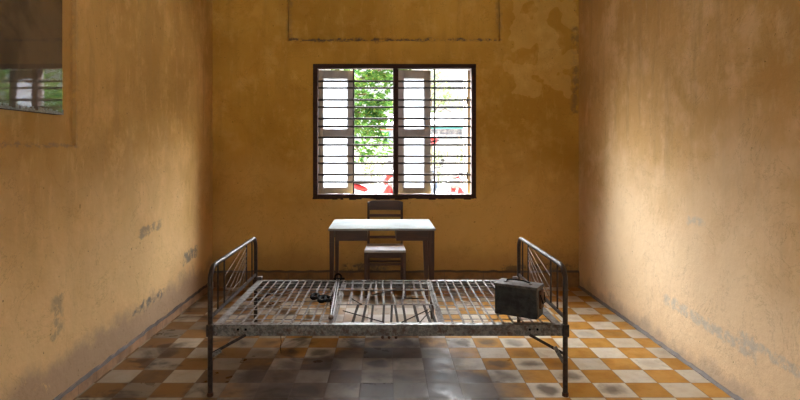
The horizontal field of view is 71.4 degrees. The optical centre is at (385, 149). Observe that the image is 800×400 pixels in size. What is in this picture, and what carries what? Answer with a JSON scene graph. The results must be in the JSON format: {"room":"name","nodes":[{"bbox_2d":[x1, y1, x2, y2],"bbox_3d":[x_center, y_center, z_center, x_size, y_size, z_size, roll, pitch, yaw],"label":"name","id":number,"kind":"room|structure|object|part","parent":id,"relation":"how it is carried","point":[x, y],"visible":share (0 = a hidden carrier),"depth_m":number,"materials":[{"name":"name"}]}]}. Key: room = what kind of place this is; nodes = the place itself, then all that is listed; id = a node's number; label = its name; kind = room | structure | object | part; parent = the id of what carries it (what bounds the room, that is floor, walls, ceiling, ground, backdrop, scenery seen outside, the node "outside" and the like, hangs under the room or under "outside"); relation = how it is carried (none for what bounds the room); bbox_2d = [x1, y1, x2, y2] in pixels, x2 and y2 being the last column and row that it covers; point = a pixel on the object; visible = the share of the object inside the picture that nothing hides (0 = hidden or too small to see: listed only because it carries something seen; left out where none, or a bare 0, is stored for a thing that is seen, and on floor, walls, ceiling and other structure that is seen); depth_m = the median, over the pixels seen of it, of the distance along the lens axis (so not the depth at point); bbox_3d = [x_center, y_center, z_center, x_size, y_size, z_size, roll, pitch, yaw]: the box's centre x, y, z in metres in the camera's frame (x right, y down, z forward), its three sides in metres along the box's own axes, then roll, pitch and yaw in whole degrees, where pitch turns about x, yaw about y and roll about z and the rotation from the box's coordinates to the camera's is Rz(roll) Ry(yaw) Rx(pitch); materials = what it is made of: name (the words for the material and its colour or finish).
{"room":"prison interior","nodes":[
{"label":"prison interior","id":0,"kind":"room"},
{"bbox_2d":[0,0,212,399],"bbox_3d":[-1.910,-0.205,2.285,0.220,3.250,7.370,0,0,0],"label":"wall","id":1,"kind":"structure","parent":0,"point":[106,203],"depth_m":3.57,"materials":[{"name":"paint"}]},
{"bbox_2d":[0,0,63,114],"bbox_3d":[-1.797,-0.686,2.403,0.050,0.987,1.306,0,0,0],"label":"picture","id":2,"kind":"object","parent":1,"relation":"attached to","point":[30,30],"visible":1,"depth_m":2.78,"materials":[{"name":"paint"}]},
{"bbox_2d":[53,282,213,399],"bbox_3d":[-1.795,1.379,2.285,0.030,0.081,6.970,0,0,0],"label":"baseboard","id":3,"kind":"structure","parent":1,"relation":"attached to","point":[93,375],"depth_m":3.80,"materials":[{"name":"tile"}]},
{"bbox_2d":[213,0,578,270],"bbox_3d":[0.100,-0.205,5.890,4.200,3.250,0.240,0,0,0],"label":"wall","id":4,"kind":"structure","parent":0,"point":[525,53],"depth_m":5.77,"materials":[{"name":"paint"}]},
{"bbox_2d":[313,64,476,199],"bbox_3d":[0.090,-0.186,6.034,1.703,1.411,0.552,0,0,0],"label":"window","id":5,"kind":"structure","parent":4,"relation":"in","point":[334,138],"depth_m":5.81,"materials":[{"name":"paint"}]},
{"bbox_3d":[-0.542,-0.492,5.950,0.276,0.559,0.006,0,0,-6],"label":"frosted pane","id":6,"kind":"part","parent":5,"relation":"part of","materials":[{"name":"white glass"}]},
{"bbox_3d":[-0.542,0.131,5.950,0.276,0.558,0.006,0,0,-6],"label":"frosted pane","id":7,"kind":"part","parent":5,"relation":"part of","materials":[{"name":"white glass"}]},
{"bbox_3d":[-0.542,-0.194,5.950,0.400,1.317,0.040,0,0,-6],"label":"casement sash","id":8,"kind":"part","parent":5,"relation":"part of","materials":[{"name":"grey paint"}]},
{"bbox_3d":[0.297,-0.492,5.944,0.236,0.559,0.006,0,0,-5],"label":"frosted pane","id":9,"kind":"part","parent":5,"relation":"part of","materials":[{"name":"white glass"}]},
{"bbox_3d":[0.297,0.131,5.944,0.236,0.558,0.006,0,0,-5],"label":"frosted pane","id":10,"kind":"part","parent":5,"relation":"part of","materials":[{"name":"white glass"}]},
{"bbox_3d":[0.297,-0.194,5.944,0.360,1.317,0.040,0,0,-5],"label":"casement sash","id":11,"kind":"part","parent":5,"relation":"part of","materials":[{"name":"grey paint"}]},
{"bbox_3d":[0.892,-0.492,6.120,0.006,0.559,0.256,0,0,1],"label":"frosted pane","id":12,"kind":"part","parent":5,"relation":"part of","materials":[{"name":"white glass"}]},
{"bbox_3d":[0.892,0.131,6.120,0.006,0.558,0.256,0,0,1],"label":"frosted pane","id":13,"kind":"part","parent":5,"relation":"part of","materials":[{"name":"white glass"}]},
{"bbox_3d":[0.892,-0.194,6.120,0.040,1.317,0.380,0,0,1],"label":"casement sash","id":14,"kind":"part","parent":5,"relation":"part of","materials":[{"name":"grey paint"}]},
{"bbox_2d":[213,270,578,286],"bbox_3d":[0.100,1.332,5.762,3.800,0.176,0.036,0,0,0],"label":"baseboard","id":15,"kind":"structure","parent":4,"relation":"attached to","point":[573,275],"depth_m":5.75,"materials":[{"name":"tile"}]},
{"bbox_2d":[73,287,734,399],"bbox_3d":[0.100,1.480,2.305,4.240,0.120,7.410,0,0,0],"label":"floor","id":16,"kind":"structure","parent":0,"point":[609,359],"depth_m":3.70,"materials":[{"name":"tile"}]},
{"bbox_2d":[328,219,435,318],"bbox_3d":[-0.037,1.039,4.968,0.902,0.762,0.635,0,0,-1],"label":"table","id":17,"kind":"object","parent":16,"relation":"on","point":[423,230],"visible":0.9,"depth_m":4.67,"materials":[{"name":"laminate"}]},
{"bbox_3d":[-0.456,1.048,4.684,0.038,0.744,0.042,0,0,-1],"label":"leg","id":18,"kind":"part","parent":17,"relation":"part of","materials":[{"name":"brown wood"}]},
{"bbox_3d":[-0.462,1.048,5.248,0.038,0.744,0.042,0,0,-1],"label":"leg","id":19,"kind":"part","parent":17,"relation":"part of","materials":[{"name":"brown wood"}]},
{"bbox_3d":[0.373,1.048,5.256,0.056,0.744,0.042,0,0,-1],"label":"leg","id":20,"kind":"part","parent":17,"relation":"part of","materials":[{"name":"brown wood"}]},
{"bbox_3d":[0.379,1.048,4.692,0.056,0.744,0.042,0,0,-1],"label":"leg","id":21,"kind":"part","parent":17,"relation":"part of","materials":[{"name":"brown wood"}]},
{"bbox_2d":[364,200,405,297],"bbox_3d":[-0.009,0.969,5.522,0.402,0.902,0.415,0,0,0],"label":"wooden chair","id":22,"kind":"object","parent":16,"relation":"on","point":[371,250],"visible":0.94,"depth_m":5.51,"materials":[{"name":"brown wood"}]},
{"bbox_3d":[-0.191,1.201,5.339,0.038,0.438,0.036,0,0,0],"label":"leg","id":23,"kind":"part","parent":22,"relation":"part of","materials":[{"name":"brown wood"}]},
{"bbox_3d":[-0.179,0.975,5.697,0.025,0.890,0.065,0,0,0],"label":"leg","id":24,"kind":"part","parent":22,"relation":"part of","materials":[{"name":"brown wood"}]},
{"bbox_3d":[-0.009,1.010,5.333,0.328,0.051,0.018,0,0,0],"label":"seat rail","id":25,"kind":"part","parent":22,"relation":"part of","materials":[{"name":"brown wood"}]},
{"bbox_3d":[-0.009,0.969,5.500,0.400,0.026,0.370,0,0,0],"label":"seat","id":26,"kind":"part","parent":22,"relation":"part of","materials":[{"name":"wood"}]},
{"bbox_3d":[-0.009,0.567,5.708,0.360,0.097,0.032,0,0,0],"label":"rail","id":27,"kind":"part","parent":22,"relation":"part of","materials":[{"name":"brown wood"}]},
{"bbox_3d":[0.161,0.975,5.697,0.025,0.890,0.065,0,0,0],"label":"leg","id":28,"kind":"part","parent":22,"relation":"part of","materials":[{"name":"brown wood"}]},
{"bbox_3d":[0.173,1.201,5.339,0.038,0.438,0.036,0,0,0],"label":"leg","id":29,"kind":"part","parent":22,"relation":"part of","materials":[{"name":"brown wood"}]},
{"bbox_2d":[206,237,568,396],"bbox_3d":[0.010,1.042,3.770,2.088,0.756,1.155,0,0,0],"label":"bed","id":30,"kind":"object","parent":16,"relation":"on","point":[242,329],"visible":0.85,"depth_m":3.33,"materials":[{"name":"metal"}]},
{"bbox_3d":[-0.979,1.171,3.208,0.062,0.046,0.005,0,0,0],"label":"brace plate","id":31,"kind":"part","parent":30,"relation":"part of","materials":[{"name":"paint"}]},
{"bbox_3d":[-1.015,1.036,3.770,0.029,0.744,1.148,0,0,0],"label":"frame","id":32,"kind":"part","parent":30,"relation":"part of","materials":[{"name":"grey metal"}]},
{"bbox_3d":[-0.974,1.035,3.770,0.048,0.050,1.100,0,0,0],"label":"rail","id":33,"kind":"part","parent":30,"relation":"part of","materials":[{"name":"grey metal"}]},
{"bbox_3d":[-0.640,1.010,3.770,0.648,0.007,1.082,0,0,0],"label":"strap panel","id":34,"kind":"part","parent":30,"relation":"part of","materials":[{"name":"grey metal"}]},
{"bbox_2d":[310,293,331,302],"bbox_3d":[-0.435,0.989,3.733,0.127,0.031,0.237,0,0,-32],"label":"shackle","id":35,"kind":"object","parent":30,"relation":"on","point":[318,297],"visible":1,"depth_m":3.71,"materials":[{"name":"black metal"}]},
{"bbox_2d":[328,273,344,319],"bbox_3d":[-0.355,0.973,3.767,0.092,0.062,1.001,0,0,0],"label":"rod","id":36,"kind":"object","parent":30,"relation":"on","point":[331,316],"visible":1,"depth_m":3.78,"materials":[{"name":"grey metal"}]},
{"bbox_3d":[0.010,1.042,4.303,2.018,0.065,0.048,0,0,0],"label":"rail","id":37,"kind":"part","parent":30,"relation":"part of","materials":[{"name":"metal"}]},
{"bbox_3d":[0.010,1.042,3.237,2.018,0.065,0.048,0,0,0],"label":"rail","id":38,"kind":"part","parent":30,"relation":"part of","materials":[{"name":"metal"}]},
{"bbox_3d":[0.657,1.010,3.770,0.648,0.007,1.082,0,0,0],"label":"strap panel","id":39,"kind":"part","parent":30,"relation":"part of","materials":[{"name":"grey metal"}]},
{"bbox_2d":[494,278,545,319],"bbox_3d":[0.826,0.900,3.409,0.294,0.213,0.143,0,0,31],"label":"tin","id":40,"kind":"object","parent":30,"relation":"on","point":[513,297],"visible":1,"depth_m":3.35,"materials":[{"name":"black metal"}]},
{"bbox_3d":[0.813,0.806,3.418,0.161,0.026,0.012,0,0,30],"label":"carrying handle","id":41,"kind":"part","parent":40,"relation":"part of","materials":[{"name":"black metal"}]},
{"bbox_3d":[0.816,0.824,3.415,0.271,0.017,0.143,0,0,31],"label":"lid","id":42,"kind":"part","parent":40,"relation":"part of","materials":[{"name":"metal"}]},
{"bbox_3d":[1.035,1.036,3.770,0.029,0.744,1.148,0,0,0],"label":"frame","id":43,"kind":"part","parent":30,"relation":"part of","materials":[{"name":"grey metal"}]},
{"bbox_3d":[0.994,1.035,3.770,0.048,0.050,1.100,0,0,0],"label":"rail","id":44,"kind":"part","parent":30,"relation":"part of","materials":[{"name":"grey metal"}]},
{"bbox_3d":[0.999,1.180,3.208,0.071,0.101,0.005,0,0,0],"label":"brace plate","id":45,"kind":"part","parent":30,"relation":"part of","materials":[{"name":"paint"}]},
{"bbox_2d":[579,0,799,399],"bbox_3d":[2.110,-0.205,2.285,0.220,3.250,7.370,0,0,0],"label":"wall","id":46,"kind":"structure","parent":0,"point":[689,110],"depth_m":3.55,"materials":[{"name":"paint"}]},
{"bbox_2d":[578,285,743,399],"bbox_3d":[1.996,1.405,2.285,0.029,0.029,6.970,0,0,0],"label":"baseboard","id":47,"kind":"structure","parent":46,"relation":"attached to","point":[661,344],"depth_m":3.91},
{"label":"outside","id":48,"kind":"structure","parent":0,"visible":0},
{"bbox_2d":[344,183,461,193],"bbox_3d":[0.000,1.530,33.005,60.000,0.180,53.990,0,0,0],"label":"ground","id":49,"kind":"structure","parent":48,"point":[441,190],"depth_m":20.80,"materials":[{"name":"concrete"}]},
{"bbox_2d":[349,161,392,193],"bbox_3d":[-0.304,0.837,12.302,1.809,1.193,0.775,0,0,20],"label":"motorbike","id":50,"kind":"object","parent":49,"relation":"on","point":[388,187],"visible":0.3,"depth_m":12.21,"materials":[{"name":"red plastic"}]},
{"bbox_2d":[360,157,383,187],"bbox_3d":[-0.517,0.801,21.017,0.984,1.289,0.734,0,0,-22],"label":"bush","id":51,"kind":"object","parent":49,"relation":"on","point":[366,168],"visible":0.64,"depth_m":20.96,"materials":[{"name":"green plant"}]},
{"bbox_2d":[354,70,392,164],"bbox_3d":[-0.727,-0.499,10.279,2.733,3.888,1.644,0,0,0],"label":"leafy tree","id":52,"kind":"object","parent":49,"relation":"on","point":[371,74],"visible":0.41,"depth_m":10.04,"materials":[{"name":"green plant"}]},
{"bbox_2d":[354,140,462,180],"bbox_3d":[0.000,0.480,26.100,28.000,1.920,0.200,0,0,0],"label":"wall","id":53,"kind":"structure","parent":49,"relation":"on","point":[451,149],"depth_m":26.00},
{"bbox_2d":[374,113,462,193],"bbox_3d":[2.140,0.170,15.230,4.920,2.540,2.540,0,0,0],"label":"shelter","id":54,"kind":"object","parent":49,"relation":"on","point":[438,131],"visible":0.25,"depth_m":14.18,"materials":[{"name":"white metal"}]},
{"bbox_3d":[-0.250,0.455,14.200,0.041,1.970,0.041,0,0,-23],"label":"post","id":55,"kind":"part","parent":54,"relation":"part of","materials":[{"name":"white"}]},
{"bbox_2d":[431,128,438,143],"bbox_3d":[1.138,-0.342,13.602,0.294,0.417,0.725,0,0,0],"label":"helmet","id":56,"kind":"object","parent":54,"relation":"hanging from","point":[432,140],"visible":0.55,"depth_m":13.29,"materials":[{"name":"red plastic"}]},
{"bbox_3d":[1.532,0.455,14.200,0.041,1.970,0.041,0,0,23],"label":"post","id":57,"kind":"part","parent":54,"relation":"part of","materials":[{"name":"white"}]},
{"bbox_3d":[1.864,0.455,14.200,0.041,1.970,0.041,0,0,22],"label":"post","id":58,"kind":"part","parent":54,"relation":"part of","materials":[{"name":"white"}]},
{"bbox_2d":[430,159,444,193],"bbox_3d":[1.251,0.837,15.204,0.775,1.193,1.809,0,0,10],"label":"motorbike","id":59,"kind":"object","parent":49,"relation":"on","point":[442,160],"visible":0.35,"depth_m":14.72,"materials":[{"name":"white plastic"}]},
{"bbox_2d":[431,146,448,187],"bbox_3d":[1.955,0.635,20.942,0.848,1.621,0.800,0,0,23],"label":"bush","id":60,"kind":"object","parent":49,"relation":"on","point":[439,151],"visible":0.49,"depth_m":20.96,"materials":[{"name":"green plant"}]},
{"bbox_2d":[431,70,462,166],"bbox_3d":[2.341,-0.980,21.946,2.542,4.843,1.323,0,0,0],"label":"tree","id":61,"kind":"object","parent":49,"relation":"on","point":[439,72],"visible":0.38,"depth_m":21.96,"materials":[{"name":"green plant"}]},
{"bbox_2d":[439,161,467,193],"bbox_3d":[1.622,0.837,12.004,0.775,1.193,1.809,0,0,25],"label":"motorbike","id":62,"kind":"object","parent":49,"relation":"on","point":[453,188],"visible":0.25,"depth_m":11.53,"materials":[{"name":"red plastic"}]},
{"bbox_3d":[1.421,0.700,11.574,0.317,0.251,0.179,0,0,25],"label":"white panel","id":63,"kind":"part","parent":62,"relation":"part of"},
{"bbox_2d":[455,146,462,176],"bbox_3d":[3.021,0.516,21.016,0.935,1.859,0.766,0,0,0],"label":"bush","id":64,"kind":"object","parent":49,"relation":"on","point":[461,148],"visible":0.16,"depth_m":20.90,"materials":[{"name":"green plant"}]}
]}

